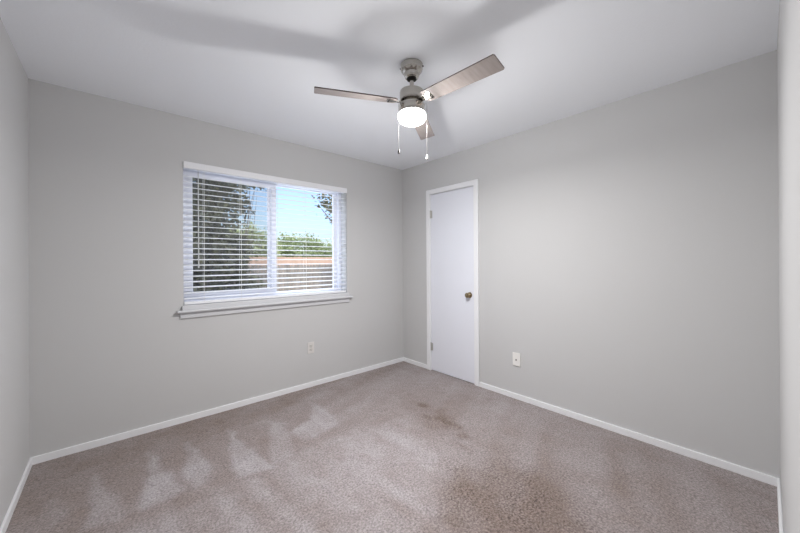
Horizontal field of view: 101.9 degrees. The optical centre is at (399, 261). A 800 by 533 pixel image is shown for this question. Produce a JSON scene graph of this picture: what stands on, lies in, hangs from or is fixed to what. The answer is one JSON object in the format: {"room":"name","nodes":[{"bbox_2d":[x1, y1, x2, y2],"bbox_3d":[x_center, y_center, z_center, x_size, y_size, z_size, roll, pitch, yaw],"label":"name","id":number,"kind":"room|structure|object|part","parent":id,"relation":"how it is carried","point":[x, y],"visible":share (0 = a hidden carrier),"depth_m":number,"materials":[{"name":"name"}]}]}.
{"room":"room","nodes":[
{"label":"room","id":0,"kind":"room"},
{"bbox_2d":[0,18,29,526],"bbox_3d":[-1.306,0.107,0.788,0.120,2.540,3.260,0,0,-42],"label":"wall","id":1,"kind":"structure","parent":0,"point":[14,143],"depth_m":1.72,"materials":[{"name":"grey paint"}]},
{"bbox_2d":[0,458,31,532],"bbox_3d":[-1.289,1.256,0.874,0.012,0.050,3.120,0,0,-42],"label":"baseboard","id":2,"kind":"structure","parent":1,"relation":"attached to","point":[7,518],"depth_m":1.71,"materials":[{"name":"white paint"}]},
{"bbox_2d":[28,78,403,456],"bbox_3d":[-1.218,0.109,3.177,3.420,2.540,0.200,0,0,-42],"label":"wall","id":3,"kind":"structure","parent":0,"point":[111,352],"depth_m":2.44,"materials":[{"name":"grey paint"}]},
{"bbox_2d":[30,357,403,464],"bbox_3d":[-1.141,1.258,3.096,3.180,0.050,0.012,0,0,-42],"label":"baseboard","id":4,"kind":"structure","parent":3,"relation":"attached to","point":[41,458],"depth_m":2.59,"materials":[{"name":"white paint"}]},
{"bbox_2d":[308,342,313,353],"bbox_3d":[-0.908,0.883,3.307,0.070,0.114,0.009,0,0,-42],"label":"wall outlet","id":5,"kind":"object","parent":3,"relation":"attached to","point":[310,344],"visible":1,"depth_m":3.30,"materials":[{"name":"white plastic"}]},
{"bbox_2d":[177,169,352,318],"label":"window","id":6,"kind":"structure","parent":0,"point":[230,307],"depth_m":3.01,"materials":[{"name":"white plastic"}]},
{"bbox_3d":[-1.512,-0.221,2.964,0.756,1.084,0.030,0,0,-42],"label":"sash","id":7,"kind":"part","parent":6,"relation":"part of","materials":[{"name":"white plastic"}]},
{"bbox_2d":[183,161,346,304],"bbox_3d":[-1.177,-0.227,3.114,1.522,1.151,0.076,0,0,-42],"label":"window blind","id":8,"kind":"object","parent":6,"relation":"attached to","point":[186,165],"visible":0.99,"depth_m":3.00,"materials":[{"name":"white plastic"}]},
{"bbox_3d":[-1.643,-0.206,2.714,0.003,1.082,0.057,0,0,-42],"label":"ladder cord","id":9,"kind":"part","parent":8,"relation":"part of","materials":[{"name":"white fabric"}]},
{"bbox_3d":[-1.429,-0.207,2.904,0.003,1.082,0.057,0,0,-42],"label":"ladder cord","id":10,"kind":"part","parent":8,"relation":"part of","materials":[{"name":"white fabric"}]},
{"bbox_3d":[-1.180,0.338,3.121,1.512,0.022,0.050,0,0,-42],"label":"rail","id":11,"kind":"part","parent":8,"relation":"part of","materials":[{"name":"white plastic"}]},
{"bbox_3d":[-1.187,-0.208,3.118,0.003,1.082,0.057,0,0,-42],"label":"ladder cord","id":12,"kind":"part","parent":8,"relation":"part of","materials":[{"name":"white fabric"}]},
{"bbox_3d":[-0.971,-0.209,3.309,0.003,1.082,0.057,0,0,-42],"label":"ladder cord","id":13,"kind":"part","parent":8,"relation":"part of","materials":[{"name":"white fabric"}]},
{"bbox_3d":[-0.719,-0.210,3.532,0.003,1.082,0.057,0,0,-42],"label":"ladder cord","id":14,"kind":"part","parent":8,"relation":"part of","materials":[{"name":"white fabric"}]},
{"bbox_3d":[-1.180,0.379,3.121,1.620,0.055,0.161,0,0,-42],"label":"sill","id":15,"kind":"part","parent":6,"relation":"part of","materials":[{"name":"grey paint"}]},
{"bbox_3d":[-1.015,-0.224,3.447,0.772,1.084,0.030,0,0,-42],"label":"sash","id":16,"kind":"part","parent":6,"relation":"part of","materials":[{"name":"white plastic"}]},
{"bbox_2d":[0,0,778,169],"bbox_3d":[-0.145,-1.244,1.958,3.420,0.150,3.460,0,0,-42],"label":"ceiling","id":17,"kind":"structure","parent":0,"point":[251,66],"depth_m":1.84,"materials":[{"name":"white paint"}]},
{"bbox_2d":[314,54,503,159],"bbox_3d":[0.127,-0.881,1.840,1.020,0.579,0.920,0,0,-42],"label":"ceiling fan","id":18,"kind":"object","parent":17,"relation":"hanging from","point":[411,108],"visible":1,"depth_m":1.85,"materials":[{"name":"silver metal"}]},
{"bbox_3d":[-0.246,-0.940,1.841,0.467,0.029,0.109,0,0,-16],"label":"blade","id":19,"kind":"part","parent":18,"relation":"part of","materials":[{"name":"brown wood"}]},
{"bbox_3d":[0.071,-0.848,1.929,0.167,0.065,0.167,0,0,-42],"label":"light globe","id":20,"kind":"part","parent":18,"relation":"part of","materials":[{"name":"white glass"}]},
{"bbox_3d":[0.152,-0.942,2.247,0.109,0.029,0.467,0,0,14],"label":"blade","id":21,"kind":"part","parent":18,"relation":"part of","materials":[{"name":"brown wood"}]},
{"bbox_3d":[0.305,-0.944,1.699,0.467,0.029,0.109,0,0,44],"label":"blade","id":22,"kind":"part","parent":18,"relation":"part of","materials":[{"name":"brown wood"}]},
{"bbox_2d":[5,361,778,532],"bbox_3d":[-0.104,1.273,1.925,3.220,0.004,3.180,0,0,-42],"label":"floor","id":23,"kind":"structure","parent":0,"point":[400,447],"depth_m":1.92,"materials":[{"name":"beige carpet"}]},
{"bbox_2d":[426,179,479,385],"bbox_3d":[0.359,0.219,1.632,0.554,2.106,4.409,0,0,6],"label":"door","id":24,"kind":"structure","parent":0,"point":[452,213],"depth_m":3.53,"materials":[{"name":"white paint"}]},
{"bbox_2d":[402,50,779,477],"bbox_3d":[1.164,0.095,2.975,0.120,2.540,3.260,0,0,-42],"label":"wall","id":25,"kind":"structure","parent":0,"point":[628,247],"depth_m":2.28,"materials":[{"name":"grey paint"}]},
{"bbox_2d":[404,357,426,368],"bbox_3d":[0.186,1.251,3.986,0.012,0.050,0.414,0,0,-42],"label":"baseboard","id":26,"kind":"structure","parent":25,"relation":"attached to","point":[407,360],"depth_m":3.97,"materials":[{"name":"white paint"}]},
{"bbox_2d":[513,352,520,366],"bbox_3d":[1.069,0.903,2.982,0.019,0.120,0.076,0,0,-42],"label":"wall jack","id":27,"kind":"object","parent":25,"relation":"attached to","point":[516,356],"visible":1,"depth_m":2.98,"materials":[{"name":"white plastic"}]},
{"bbox_2d":[479,382,776,486],"bbox_3d":[1.457,1.242,2.550,0.012,0.050,1.965,0,0,-42],"label":"baseboard","id":28,"kind":"structure","parent":25,"relation":"attached to","point":[741,470],"depth_m":2.24,"materials":[{"name":"white paint"}]},
{"bbox_2d":[777,0,799,532],"bbox_3d":[0.967,0.093,0.709,3.180,2.540,0.129,0,0,-42],"label":"wall","id":29,"kind":"structure","parent":0,"point":[788,40],"depth_m":0.94,"materials":[{"name":"grey paint"}]},
{"bbox_2d":[777,478,782,532],"bbox_3d":[0.931,1.242,0.764,3.168,0.050,0.012,0,0,-42],"label":"baseboard","id":30,"kind":"structure","parent":29,"relation":"attached to","point":[780,518],"depth_m":1.60,"materials":[{"name":"white paint"}]},
{"label":"outside","id":31,"kind":"structure","parent":0,"visible":0},
{"bbox_3d":[-11.501,1.808,16.928,34.000,0.060,34.000,0,0,-42],"label":"lawn","id":32,"kind":"structure","parent":31,"visible":0},
{"bbox_2d":[221,185,266,288],"bbox_3d":[-3.682,-0.397,7.789,1.700,4.496,1.158,0,0,-42],"label":"tree","id":33,"kind":"object","parent":32,"relation":"on","point":[249,207],"visible":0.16,"depth_m":7.83,"materials":[{"name":"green plant"}]},
{"bbox_2d":[227,220,283,257],"bbox_3d":[-8.323,-0.155,17.304,4.391,4.097,2.626,0,0,-42],"label":"tree","id":34,"kind":"object","parent":32,"relation":"on","point":[255,235],"visible":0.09,"depth_m":17.21,"materials":[{"name":"green plant"}]},
{"bbox_2d":[229,257,332,290],"bbox_3d":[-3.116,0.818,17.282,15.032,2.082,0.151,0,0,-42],"label":"fence","id":35,"kind":"object","parent":32,"relation":"on","point":[307,262],"visible":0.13,"depth_m":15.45,"materials":[{"name":"beige wood"}]},
{"bbox_2d":[278,231,331,257],"bbox_3d":[-5.829,-0.025,20.756,5.225,3.816,3.271,0,0,-42],"label":"tree","id":36,"kind":"object","parent":32,"relation":"on","point":[316,250],"visible":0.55,"depth_m":20.01,"materials":[{"name":"green plant"}]},
{"bbox_2d":[311,193,331,222],"bbox_3d":[-1.111,-0.494,9.072,2.765,4.666,2.033,0,0,-42],"label":"tree","id":37,"kind":"object","parent":32,"relation":"on","point":[328,206],"visible":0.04,"depth_m":8.59,"materials":[{"name":"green plant"}]},
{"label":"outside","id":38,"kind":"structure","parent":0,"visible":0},
{"bbox_3d":[-1.886,1.743,5.306,13.990,0.105,3.830,0,0,-42],"label":"patio","id":39,"kind":"object","parent":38,"visible":0},
{"bbox_2d":[192,178,266,291],"bbox_3d":[-3.999,-0.397,5.524,3.827,4.498,2.611,0,0,-42],"label":"tree","id":40,"kind":"object","parent":39,"relation":"on","point":[225,242],"visible":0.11,"depth_m":5.73,"materials":[{"name":"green plant"}]}
]}

